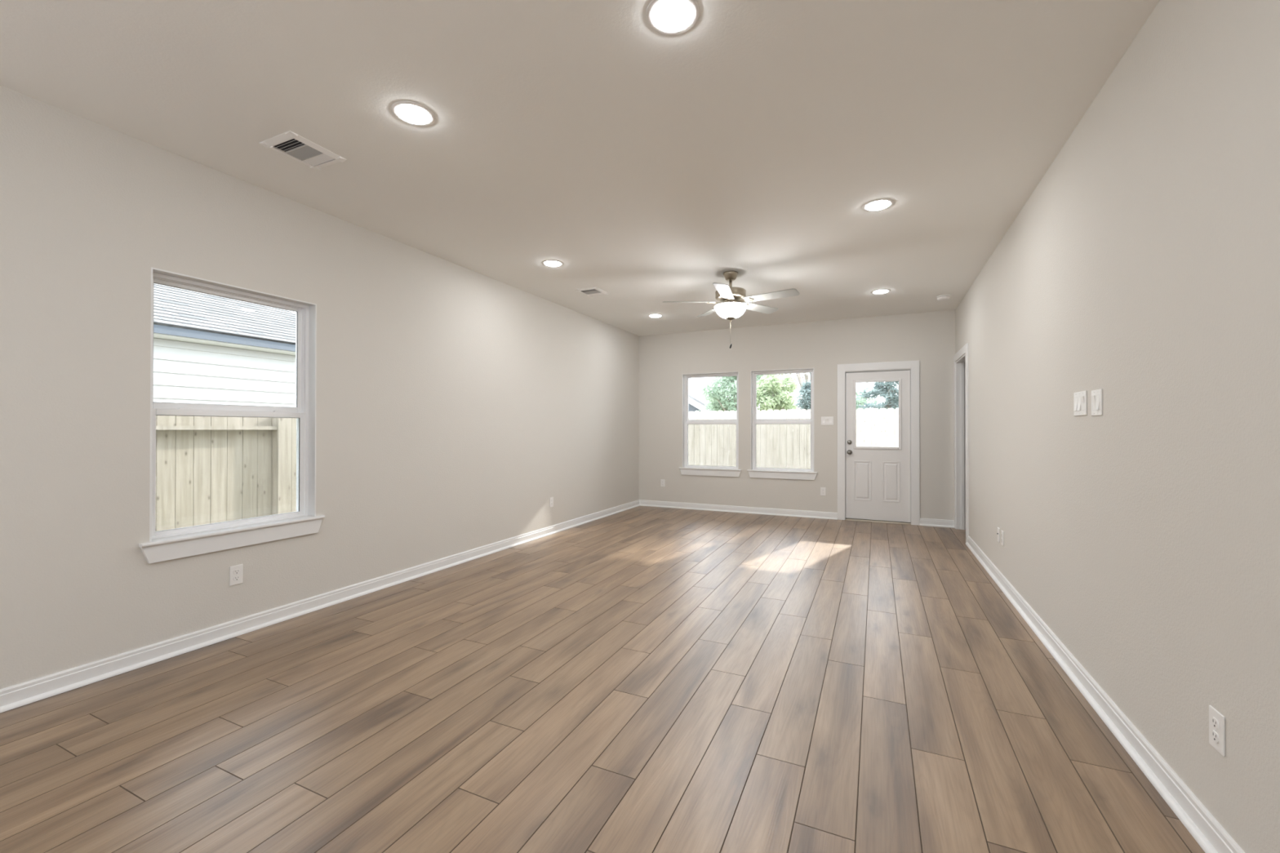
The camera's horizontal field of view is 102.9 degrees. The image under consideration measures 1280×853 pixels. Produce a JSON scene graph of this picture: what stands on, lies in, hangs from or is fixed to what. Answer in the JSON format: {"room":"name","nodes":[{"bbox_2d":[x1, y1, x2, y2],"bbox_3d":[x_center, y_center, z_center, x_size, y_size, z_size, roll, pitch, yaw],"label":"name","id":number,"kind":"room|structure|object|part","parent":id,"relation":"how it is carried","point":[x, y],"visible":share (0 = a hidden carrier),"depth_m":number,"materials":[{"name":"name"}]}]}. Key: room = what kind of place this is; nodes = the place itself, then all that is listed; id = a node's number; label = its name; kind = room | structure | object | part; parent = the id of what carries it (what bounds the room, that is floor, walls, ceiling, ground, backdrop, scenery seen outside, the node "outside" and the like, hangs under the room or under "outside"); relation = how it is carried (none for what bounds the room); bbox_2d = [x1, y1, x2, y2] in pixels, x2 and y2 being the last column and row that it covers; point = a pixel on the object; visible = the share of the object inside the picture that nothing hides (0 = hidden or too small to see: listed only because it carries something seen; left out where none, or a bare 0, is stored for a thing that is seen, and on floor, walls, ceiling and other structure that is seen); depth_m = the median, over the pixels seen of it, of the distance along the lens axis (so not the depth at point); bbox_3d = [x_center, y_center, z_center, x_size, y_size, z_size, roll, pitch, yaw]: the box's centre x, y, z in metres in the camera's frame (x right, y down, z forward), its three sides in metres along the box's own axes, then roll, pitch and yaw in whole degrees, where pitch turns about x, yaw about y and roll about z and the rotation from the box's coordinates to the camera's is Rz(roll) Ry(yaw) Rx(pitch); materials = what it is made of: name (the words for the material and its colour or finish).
{"room":"empty living room","nodes":[
{"label":"empty living room","id":0,"kind":"room"},
{"bbox_2d":[0,84,639,689],"bbox_3d":[-2.383,-0.121,3.332,0.160,2.740,11.244,0,0,25],"label":"wall","id":1,"kind":"structure","parent":0,"point":[454,401],"depth_m":3.06,"materials":[{"name":"white paint"}]},
{"bbox_2d":[138,266,324,564],"bbox_3d":[-2.456,-0.059,3.121,0.184,1.565,0.967,0,0,25],"label":"window","id":2,"kind":"structure","parent":1,"relation":"in","point":[178,543],"depth_m":3.20,"materials":[{"name":"white paint"}]},
{"bbox_3d":[-2.516,-0.441,3.151,0.026,0.744,0.823,0,0,25],"label":"sash","id":3,"kind":"part","parent":2,"relation":"part of","materials":[{"name":"clear glass"}]},
{"bbox_3d":[-2.489,0.252,3.135,0.028,0.698,0.831,0,0,25],"label":"sash","id":4,"kind":"part","parent":2,"relation":"part of","materials":[{"name":"clear glass"}]},
{"bbox_3d":[-2.535,0.249,3.156,0.008,0.716,0.823,0,0,25],"label":"screen frame","id":5,"kind":"part","parent":2,"relation":"part of","materials":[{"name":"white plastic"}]},
{"bbox_2d":[229,564,243,586],"bbox_3d":[-2.416,0.889,3.057,0.008,0.115,0.070,0,0,25],"label":"wall outlet","id":6,"kind":"object","parent":1,"relation":"attached to","point":[236,572],"visible":1,"depth_m":3.05,"materials":[{"name":"white plastic"}]},
{"bbox_2d":[233,568,239,574],"bbox_3d":[-2.414,0.870,3.056,0.003,0.028,0.034,0,0,25],"label":"receptacle","id":7,"kind":"object","parent":6,"relation":"attached to","point":[236,571],"depth_m":3.06,"materials":[{"name":"white plastic"}]},
{"bbox_2d":[233,575,239,581],"bbox_3d":[-2.414,0.909,3.056,0.003,0.028,0.034,0,0,25],"label":"receptacle","id":8,"kind":"object","parent":6,"relation":"attached to","point":[236,578],"depth_m":3.06,"materials":[{"name":"white plastic"}]},
{"bbox_2d":[0,499,639,713],"bbox_3d":[-2.330,1.203,3.212,0.034,0.092,11.084,0,0,25],"label":"baseboard","id":9,"kind":"structure","parent":1,"relation":"attached to","point":[20,695],"depth_m":3.04,"materials":[{"name":"white paint"}]},
{"bbox_2d":[549,497,553,507],"bbox_3d":[-1.043,0.893,6.024,0.008,0.115,0.070,0,0,25],"label":"wall outlet","id":10,"kind":"object","parent":1,"relation":"attached to","point":[551,500],"visible":1,"depth_m":6.02,"materials":[{"name":"white plastic"}]},
{"bbox_2d":[0,0,1159,336],"bbox_3d":[0.309,-1.569,2.027,6.145,0.150,11.364,0,0,25],"label":"ceiling","id":11,"kind":"structure","parent":0,"point":[753,140],"depth_m":2.45,"materials":[{"name":"white paint"}]},
{"bbox_2d":[259,130,346,169],"bbox_3d":[-1.822,-1.485,2.769,0.262,0.016,0.304,0,0,25],"label":"ceiling vent","id":12,"kind":"object","parent":11,"relation":"in","point":[289,144],"visible":1,"depth_m":2.75,"materials":[{"name":"white metal"}]},
{"bbox_2d":[391,101,435,126],"bbox_3d":[-1.082,-1.488,2.439,0.194,0.012,0.194,0,0,25],"label":"recessed light","id":13,"kind":"object","parent":11,"relation":"in","point":[413,113],"visible":1,"depth_m":2.42,"materials":[{"name":"white plastic"}]},
{"bbox_2d":[542,259,563,266],"bbox_3d":[-0.794,-1.477,4.638,0.194,0.012,0.194,0,0,25],"label":"recessed light","id":14,"kind":"object","parent":11,"relation":"in","point":[551,263],"visible":1,"depth_m":4.61,"materials":[{"name":"white plastic"}]},
{"bbox_2d":[575,286,608,297],"bbox_3d":[-0.522,-1.470,5.594,0.262,0.016,0.304,0,0,25],"label":"ceiling vent","id":15,"kind":"object","parent":11,"relation":"in","point":[590,291],"visible":1,"depth_m":5.57,"materials":[{"name":"grey metal"}]},
{"bbox_2d":[648,314,662,317],"bbox_3d":[0.203,-1.466,6.774,0.194,0.012,0.194,0,0,25],"label":"recessed light","id":16,"kind":"object","parent":11,"relation":"in","point":[649,315],"visible":1,"depth_m":6.75,"materials":[{"name":"white plastic"}]},
{"bbox_2d":[645,0,699,35],"bbox_3d":[0.119,-1.489,1.850,0.194,0.012,0.194,0,0,25],"label":"recessed light","id":17,"kind":"object","parent":11,"relation":"in","point":[667,17],"visible":1,"depth_m":1.85,"materials":[{"name":"white plastic"}]},
{"bbox_2d":[662,271,799,348],"bbox_3d":[0.879,-1.117,4.886,1.262,0.727,1.251,0,0,25],"label":"ceiling fan","id":18,"kind":"object","parent":11,"relation":"hanging from","point":[731,308],"visible":1,"depth_m":4.82,"materials":[{"name":"silver metal"}]},
{"bbox_3d":[0.470,-1.199,4.918,0.505,0.006,0.140,0,12,0],"label":"blade","id":19,"kind":"part","parent":18,"relation":"part of","materials":[{"name":"white wood"}]},
{"bbox_3d":[0.746,-1.197,5.303,0.140,0.006,0.505,-12,4,-18],"label":"blade","id":20,"kind":"part","parent":18,"relation":"part of","materials":[{"name":"white wood"}]},
{"bbox_3d":[0.752,-1.201,4.537,0.140,0.006,0.505,13,3,17],"label":"blade","id":21,"kind":"part","parent":18,"relation":"part of","materials":[{"name":"white wood"}]},
{"bbox_3d":[0.873,-1.103,4.921,0.306,0.118,0.306,0,0,25],"label":"lamp shade","id":22,"kind":"part","parent":18,"relation":"part of","materials":[{"name":"white glass"}]},
{"bbox_3d":[1.197,-1.197,5.160,0.505,0.006,0.140,0,-12,-36],"label":"blade","id":23,"kind":"part","parent":18,"relation":"part of","materials":[{"name":"white wood"}]},
{"bbox_3d":[1.200,-1.200,4.687,0.505,0.006,0.140,0,-12,36],"label":"blade","id":24,"kind":"part","parent":18,"relation":"part of","materials":[{"name":"white wood"}]},
{"bbox_2d":[862,198,893,211],"bbox_3d":[1.597,-1.480,3.425,0.194,0.012,0.194,0,0,25],"label":"recessed light","id":25,"kind":"object","parent":11,"relation":"in","point":[881,204],"visible":1,"depth_m":3.40,"materials":[{"name":"white plastic"}]},
{"bbox_2d":[871,288,890,293],"bbox_3d":[2.628,-1.469,5.574,0.194,0.012,0.194,0,0,25],"label":"recessed light","id":26,"kind":"object","parent":11,"relation":"in","point":[880,291],"visible":1,"depth_m":5.55,"materials":[{"name":"white plastic"}]},
{"bbox_2d":[936,294,951,300],"bbox_3d":[3.431,-1.452,5.772,0.140,0.042,0.140,0,0,25],"label":"smoke detector","id":27,"kind":"object","parent":11,"relation":"attached to","point":[943,297],"visible":1,"depth_m":5.73,"materials":[{"name":"white plastic"}]},
{"bbox_2d":[0,506,1204,852],"bbox_3d":[0.352,1.346,1.970,5.985,0.200,11.124,0,0,25],"label":"floor","id":28,"kind":"structure","parent":0,"point":[639,679],"depth_m":2.15,"materials":[{"name":"brown wood"}]},
{"bbox_2d":[639,309,955,519],"bbox_3d":[2.734,-0.098,7.070,5.985,2.740,0.160,0,0,25],"label":"wall","id":29,"kind":"structure","parent":0,"point":[928,338],"depth_m":7.24,"materials":[{"name":"white paint"}]},
{"bbox_2d":[660,479,665,486],"bbox_3d":[0.361,0.895,8.071,0.070,0.115,0.008,0,0,25],"label":"wall outlet","id":30,"kind":"object","parent":29,"relation":"attached to","point":[662,481],"visible":1,"depth_m":8.07,"materials":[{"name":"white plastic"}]},
{"bbox_2d":[679,371,741,476],"bbox_3d":[1.085,-0.034,7.809,0.972,1.565,0.184,0,0,25],"label":"window","id":31,"kind":"structure","parent":29,"relation":"in","point":[701,470],"depth_m":7.84,"materials":[{"name":"white paint"}]},
{"bbox_3d":[1.100,0.278,7.840,0.836,0.698,0.028,0,0,25],"label":"sash","id":32,"kind":"part","parent":31,"relation":"part of","materials":[{"name":"clear glass"}]},
{"bbox_3d":[1.113,-0.415,7.872,0.828,0.744,0.026,0,0,25],"label":"sash","id":33,"kind":"part","parent":31,"relation":"part of","materials":[{"name":"clear glass"}]},
{"bbox_2d":[746,368,817,479],"bbox_3d":[2.052,-0.035,7.361,0.972,1.565,0.184,0,0,25],"label":"window","id":34,"kind":"structure","parent":29,"relation":"in","point":[756,472],"depth_m":7.37,"materials":[{"name":"white paint"}]},
{"bbox_3d":[2.067,0.277,7.392,0.836,0.698,0.028,0,0,25],"label":"sash","id":35,"kind":"part","parent":34,"relation":"part of","materials":[{"name":"clear glass"}]},
{"bbox_3d":[2.081,-0.416,7.424,0.828,0.744,0.026,0,0,25],"label":"sash","id":36,"kind":"part","parent":34,"relation":"part of","materials":[{"name":"clear glass"}]},
{"bbox_2d":[639,499,954,528],"bbox_3d":[1.966,1.226,7.312,4.385,0.092,0.034,0,0,25],"label":"baseboard","id":37,"kind":"structure","parent":29,"relation":"attached to","point":[779,512],"depth_m":7.40,"materials":[{"name":"white paint"}]},
{"bbox_2d":[820,487,826,495],"bbox_3d":[2.534,0.900,7.065,0.070,0.115,0.008,0,0,25],"label":"wall outlet","id":38,"kind":"object","parent":29,"relation":"attached to","point":[823,490],"visible":1,"depth_m":7.06,"materials":[{"name":"white plastic"}]},
{"bbox_2d":[821,416,833,425],"bbox_3d":[2.585,-0.078,7.045,0.162,0.117,0.011,0,0,25],"label":"light switch","id":39,"kind":"object","parent":29,"relation":"attached to","point":[825,420],"visible":1,"depth_m":7.04,"materials":[{"name":"white plastic"}]},
{"bbox_2d":[837,360,919,525],"bbox_3d":[3.173,0.210,6.826,0.990,2.122,0.191,0,0,25],"label":"door","id":40,"kind":"structure","parent":29,"relation":"in","point":[876,484],"depth_m":6.79,"materials":[{"name":"white paint"}]},
{"bbox_3d":[2.838,0.350,6.915,0.066,0.066,0.073,0,0,25],"label":"knob","id":41,"kind":"part","parent":40,"relation":"part of","materials":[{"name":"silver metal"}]},
{"bbox_3d":[2.998,0.730,6.877,0.218,0.533,0.006,0,0,25],"label":"panel","id":42,"kind":"part","parent":40,"relation":"part of","materials":[{"name":"white paint"}]},
{"bbox_3d":[3.159,-0.161,6.803,0.583,0.931,0.012,0,0,25],"label":"lite frame","id":43,"kind":"part","parent":40,"relation":"part of","materials":[{"name":"white paint"}]},
{"bbox_3d":[3.312,0.730,6.731,0.210,0.533,0.006,0,0,25],"label":"panel","id":44,"kind":"part","parent":40,"relation":"part of","materials":[{"name":"white paint"}]},
{"bbox_2d":[955,0,1279,852],"bbox_3d":[1.690,-0.126,1.358,0.120,2.740,11.084,0,0,25],"label":"wall","id":45,"kind":"structure","parent":0,"point":[1142,268],"depth_m":1.78,"materials":[{"name":"white paint"}]},
{"bbox_2d":[953,342,968,542],"bbox_3d":[3.801,0.185,5.932,0.144,2.165,1.006,0,0,25],"label":"door frame","id":46,"kind":"structure","parent":45,"relation":"attached to","point":[961,406],"depth_m":6.28,"materials":[{"name":"white paint"}]},
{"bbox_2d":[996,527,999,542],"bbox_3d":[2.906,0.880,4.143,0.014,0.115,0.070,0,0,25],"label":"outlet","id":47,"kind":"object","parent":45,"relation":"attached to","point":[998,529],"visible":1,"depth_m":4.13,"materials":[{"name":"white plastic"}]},
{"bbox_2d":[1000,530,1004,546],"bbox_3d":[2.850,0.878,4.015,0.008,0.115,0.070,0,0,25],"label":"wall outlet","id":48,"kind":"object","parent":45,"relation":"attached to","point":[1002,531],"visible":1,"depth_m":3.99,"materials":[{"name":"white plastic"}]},
{"bbox_2d":[1073,390,1087,416],"bbox_3d":[2.138,-0.111,2.482,0.011,0.117,0.162,0,0,25],"label":"light switch","id":49,"kind":"object","parent":45,"relation":"attached to","point":[1080,398],"visible":1,"depth_m":2.47,"materials":[{"name":"white plastic"}]},
{"bbox_2d":[1091,388,1102,416],"bbox_3d":[2.052,-0.107,2.297,0.011,0.117,0.116,0,0,25],"label":"light switch","id":50,"kind":"object","parent":45,"relation":"attached to","point":[1096,395],"visible":1,"depth_m":2.28,"materials":[{"name":"white plastic"}]},
{"bbox_2d":[965,535,1244,852],"bbox_3d":[1.406,1.196,0.924,0.034,0.092,10.070,0,0,25],"label":"baseboard","id":51,"kind":"structure","parent":45,"relation":"attached to","point":[1207,832],"depth_m":1.96,"materials":[{"name":"white paint"}]},
{"bbox_2d":[1208,705,1225,756],"bbox_3d":[1.681,0.886,1.488,0.008,0.115,0.070,0,0,25],"label":"wall outlet","id":52,"kind":"object","parent":45,"relation":"attached to","point":[1216,720],"visible":1,"depth_m":1.48,"materials":[{"name":"white plastic"}]},
{"bbox_2d":[1211,716,1218,729],"bbox_3d":[1.679,0.866,1.490,0.003,0.028,0.034,0,0,25],"label":"receptacle","id":53,"kind":"object","parent":52,"relation":"attached to","point":[1215,720],"depth_m":1.49,"materials":[{"name":"white plastic"}]},
{"bbox_2d":[1211,730,1219,743],"bbox_3d":[1.678,0.905,1.489,0.003,0.028,0.034,0,0,25],"label":"receptacle","id":54,"kind":"object","parent":52,"relation":"attached to","point":[1215,734],"depth_m":1.49,"materials":[{"name":"white plastic"}]},
{"label":"outside","id":55,"kind":"structure","parent":0,"visible":0},
{"bbox_3d":[10.501,1.674,22.679,120.000,0.200,130.000,0,0,25],"label":"ground","id":56,"kind":"structure","parent":55,"visible":0},
{"bbox_2d":[153,283,295,407],"bbox_3d":[-11.211,-0.883,4.313,7.930,4.697,16.400,0,0,25],"label":"neighbouring house","id":57,"kind":"structure","parent":56,"relation":"on","point":[208,348],"depth_m":7.31,"materials":[{"name":"grey"}]},
{"bbox_2d":[155,415,296,531],"bbox_3d":[-4.315,0.650,4.966,0.130,1.651,5.946,0,0,25],"label":"fence","id":58,"kind":"object","parent":56,"relation":"on","point":[210,469],"visible":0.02,"depth_m":5.20,"materials":[{"name":"brown wood"}]},
{"bbox_3d":[-4.774,0.008,3.979,0.088,0.038,3.600,0,0,25],"label":"rail","id":59,"kind":"part","parent":58,"relation":"part of","materials":[{"name":"brown wood"}]},
{"bbox_3d":[-4.000,0.679,5.654,0.088,1.600,0.089,0,0,25],"label":"fence post","id":60,"kind":"part","parent":58,"relation":"part of","materials":[{"name":"brown wood"}]},
{"bbox_2d":[688,377,712,412],"bbox_3d":[1.349,-1.072,32.909,11.600,5.370,9.750,0,0,25],"label":"house","id":61,"kind":"structure","parent":56,"relation":"on","point":[697,401],"depth_m":28.04,"materials":[{"name":"stone"}]},
{"bbox_2d":[698,395,728,412],"bbox_3d":[2.842,0.025,21.121,2.001,3.080,1.926,0,0,25],"label":"leafy tree","id":62,"kind":"object","parent":56,"relation":"on","point":[706,404],"visible":0.02,"depth_m":21.07,"materials":[{"name":"green plant"}]},
{"bbox_2d":[701,374,767,412],"bbox_3d":[3.290,-0.689,17.282,2.130,4.468,2.338,0,0,37],"label":"leafy tree","id":63,"kind":"object","parent":56,"relation":"on","point":[727,388],"visible":0.36,"depth_m":16.95,"materials":[{"name":"green plant"}]},
{"bbox_2d":[756,374,798,435],"bbox_3d":[3.581,0.027,13.929,1.400,3.010,1.496,0,0,25],"label":"leafy tree","id":64,"kind":"object","parent":56,"relation":"on","point":[769,396],"visible":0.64,"depth_m":13.50,"materials":[{"name":"green plant"}]},
{"bbox_2d":[758,373,800,392],"bbox_3d":[6.919,-1.830,27.286,4.248,6.850,3.313,0,0,42],"label":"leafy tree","id":65,"kind":"object","parent":56,"relation":"on","point":[781,375],"visible":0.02,"depth_m":26.27,"materials":[{"name":"green plant"}]},
{"bbox_3d":[6.928,-3.481,27.287,4.234,3.549,3.312,0,0,44],"label":"crown","id":66,"kind":"part","parent":65,"relation":"part of","materials":[{"name":"green plant"}]},
{"bbox_2d":[688,408,898,468],"bbox_3d":[3.095,0.569,11.206,8.800,1.887,0.146,0,0,25],"label":"fence","id":67,"kind":"object","parent":56,"relation":"on","point":[712,445],"visible":0.2,"depth_m":11.19,"materials":[{"name":"brown wood"}]},
{"bbox_2d":[792,377,810,460],"bbox_3d":[6.358,-0.123,19.049,2.188,3.350,2.128,0,0,25],"label":"evergreen tree","id":68,"kind":"object","parent":56,"relation":"on","point":[804,402],"visible":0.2,"depth_m":18.94,"materials":[{"name":"green plant"}]},
{"bbox_2d":[795,373,810,390],"bbox_3d":[7.467,-1.459,22.494,2.838,6.064,3.088,0,0,7],"label":"leafy tree","id":69,"kind":"object","parent":56,"relation":"on","point":[806,376],"visible":0.02,"depth_m":22.42,"materials":[{"name":"green plant"}]},
{"bbox_2d":[856,387,879,426],"bbox_3d":[8.056,0.050,18.666,1.915,3.017,1.822,0,0,25],"label":"leafy tree","id":70,"kind":"object","parent":56,"relation":"on","point":[860,402],"visible":0.09,"depth_m":18.26,"materials":[{"name":"green plant"}]},
{"bbox_2d":[856,381,898,447],"bbox_3d":[7.413,-0.348,15.077,3.212,3.765,2.987,0,0,25],"label":"evergreen tree","id":71,"kind":"object","parent":56,"relation":"on","point":[890,393],"visible":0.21,"depth_m":15.22,"materials":[{"name":"green plant"}]}
]}

